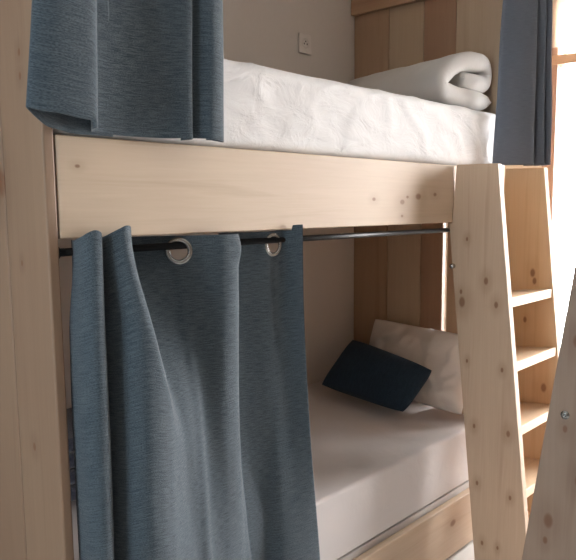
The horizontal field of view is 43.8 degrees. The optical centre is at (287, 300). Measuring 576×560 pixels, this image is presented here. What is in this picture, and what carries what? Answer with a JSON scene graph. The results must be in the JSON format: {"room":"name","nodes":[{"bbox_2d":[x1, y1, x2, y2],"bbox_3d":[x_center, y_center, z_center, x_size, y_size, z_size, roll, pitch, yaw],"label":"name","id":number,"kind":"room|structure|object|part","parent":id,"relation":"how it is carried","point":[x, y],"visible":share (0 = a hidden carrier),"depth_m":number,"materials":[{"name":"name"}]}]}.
{"room":"hostel dormitory room","nodes":[
{"label":"hostel dormitory room","id":0,"kind":"room"},
{"bbox_2d":[58,0,447,408],"bbox_3d":[-0.861,-0.243,2.281,0.140,2.750,5.580,6,10,41],"label":"wall","id":1,"kind":"structure","parent":0,"point":[259,32],"depth_m":3.25,"materials":[{"name":"paint"}]},
{"bbox_2d":[298,33,310,54],"bbox_3d":[0.074,-1.120,3.124,0.012,0.082,0.082,6,10,41],"label":"wall socket","id":2,"kind":"object","parent":1,"relation":"attached to","point":[304,41],"visible":1,"depth_m":3.12,"materials":[{"name":"white plastic"}]},
{"bbox_2d":[446,540,474,559],"bbox_3d":[0.649,1.336,1.148,4.140,0.120,5.580,6,10,41],"label":"floor","id":3,"kind":"structure","parent":0,"point":[466,552],"depth_m":2.95,"materials":[{"name":"plastic"}]},
{"bbox_2d":[0,0,503,559],"bbox_3d":[-0.031,-0.178,2.499,0.821,2.550,2.172,6,10,41],"label":"bunk bed","id":4,"kind":"object","parent":3,"relation":"on","point":[53,188],"visible":0.5,"depth_m":1.73,"materials":[{"name":"brown wood"}]},
{"bbox_2d":[59,248,65,258],"bbox_3d":[-0.478,-0.101,1.499,0.028,0.028,0.019,6,10,41],"label":"socket","id":5,"kind":"object","parent":4,"relation":"attached to","point":[62,251],"depth_m":1.50,"materials":[{"name":"black metal"}]},
{"bbox_2d":[26,0,223,141],"bbox_3d":[-0.332,-0.755,1.484,0.092,0.811,0.509,6,10,41],"label":"curtain","id":6,"kind":"object","parent":4,"relation":"hanging from","point":[132,68],"visible":1,"depth_m":1.55,"materials":[{"name":"blue fabric"}]},
{"bbox_2d":[69,224,319,559],"bbox_3d":[-0.187,0.445,1.842,0.153,1.284,0.772,6,10,41],"label":"curtain","id":7,"kind":"object","parent":4,"relation":"hanging from","point":[191,422],"visible":1,"depth_m":1.75,"materials":[{"name":"fabric"}]},
{"bbox_3d":[0.194,-0.338,2.237,0.038,0.212,2.046,6,10,41],"label":"rail","id":8,"kind":"part","parent":4,"relation":"part of","materials":[{"name":"brown wood"}]},
{"bbox_3d":[0.196,-0.204,2.252,0.017,0.017,2.048,6,10,41],"label":"curtain rod","id":9,"kind":"part","parent":4,"relation":"part of","materials":[{"name":"black metal"}]},
{"bbox_2d":[71,381,468,559],"bbox_3d":[-0.071,0.652,2.613,0.733,0.337,2.036,6,10,41],"label":"mattress","id":10,"kind":"object","parent":4,"relation":"on","point":[375,466],"visible":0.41,"depth_m":2.71,"materials":[{"name":"grey fabric"}]},
{"bbox_2d":[67,408,75,500],"bbox_3d":[-0.617,0.453,2.239,0.330,0.176,0.620,6,10,41],"label":"folded blanket","id":11,"kind":"object","parent":10,"relation":"on","point":[69,410],"visible":0.02,"depth_m":2.02,"materials":[{"name":"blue fabric"}]},
{"bbox_2d":[322,340,431,411],"bbox_3d":[0.392,0.325,3.131,0.445,0.250,0.209,4,9,30],"label":"cushion","id":12,"kind":"object","parent":10,"relation":"on","point":[363,371],"visible":1,"depth_m":3.08,"materials":[{"name":"blue fabric"}]},
{"bbox_2d":[369,319,462,414],"bbox_3d":[0.573,0.283,3.213,0.531,0.344,0.188,6,10,41],"label":"pillow","id":13,"kind":"object","parent":10,"relation":"on","point":[437,351],"visible":0.6,"depth_m":3.10,"materials":[{"name":"grey fabric"}]},
{"bbox_2d":[53,59,495,165],"bbox_3d":[-0.077,-0.586,2.447,0.750,0.227,2.036,6,10,41],"label":"mattress","id":14,"kind":"object","parent":4,"relation":"on","point":[266,108],"visible":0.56,"depth_m":2.15,"materials":[{"name":"white fabric"}]},
{"bbox_2d":[346,51,491,110],"bbox_3d":[0.451,-0.895,3.018,0.708,0.235,0.452,6,10,41],"label":"duvet","id":15,"kind":"object","parent":14,"relation":"on","point":[461,79],"visible":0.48,"depth_m":2.79,"materials":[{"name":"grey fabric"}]},
{"bbox_3d":[0.586,-1.377,3.106,0.757,0.140,0.028,6,10,41],"label":"head rail","id":16,"kind":"part","parent":4,"relation":"part of","materials":[{"name":"brown wood"}]},
{"bbox_3d":[0.209,0.992,2.406,0.030,0.224,2.046,6,10,41],"label":"rail","id":17,"kind":"part","parent":4,"relation":"part of","materials":[{"name":"brown wood"}]},
{"bbox_2d":[492,0,551,165],"bbox_3d":[0.931,-0.944,2.837,0.231,0.805,0.086,-2,8,-12],"label":"curtain","id":18,"kind":"object","parent":4,"relation":"hanging from","point":[523,119],"visible":1,"depth_m":2.83,"materials":[{"name":"blue fabric"}]},
{"bbox_2d":[449,163,559,559],"bbox_3d":[0.893,0.266,2.815,0.363,1.572,0.465,6,10,41],"label":"ladder","id":19,"kind":"object","parent":3,"relation":"on","point":[502,265],"visible":0.86,"depth_m":2.69,"materials":[{"name":"brown wood"}]},
{"bbox_2d":[522,263,575,559],"bbox_3d":[0.836,0.361,1.887,0.385,1.620,0.456,6,10,41],"label":"ladder","id":20,"kind":"object","parent":3,"relation":"on","point":[551,529],"visible":1,"depth_m":1.75,"materials":[{"name":"brown wood"}]},
{"bbox_2d":[504,165,541,182],"bbox_3d":[2.440,-0.364,2.981,3.860,2.750,0.140,6,10,41],"label":"wall","id":21,"kind":"structure","parent":0,"point":[505,166],"depth_m":3.91,"materials":[{"name":"beige paint"}]},
{"bbox_2d":[542,46,575,296],"bbox_3d":[2.002,-0.316,3.343,1.685,2.470,0.114,6,10,41],"label":"window","id":22,"kind":"structure","parent":21,"relation":"in","point":[561,60],"depth_m":3.77,"materials":[{"name":"brown wood"}]},
{"bbox_3d":[1.720,-0.193,3.619,0.750,2.020,0.006,6,10,41],"label":"pane","id":23,"kind":"part","parent":22,"relation":"part of","materials":[{"name":"clear glass"}]},
{"bbox_2d":[558,312,565,345],"bbox_3d":[3.567,0.692,6.163,10.000,0.100,5.860,6,10,41],"label":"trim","id":24,"kind":"structure","parent":21,"relation":"attached to","point":[561,316],"depth_m":9.01,"materials":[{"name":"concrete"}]},
{"bbox_2d":[552,0,575,47],"bbox_3d":[1.903,-1.444,3.174,1.785,0.408,0.040,6,10,41],"label":"roller blind","id":25,"kind":"object","parent":21,"relation":"attached to","point":[563,11],"visible":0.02,"depth_m":3.63,"materials":[{"name":"white fabric"}]}
]}

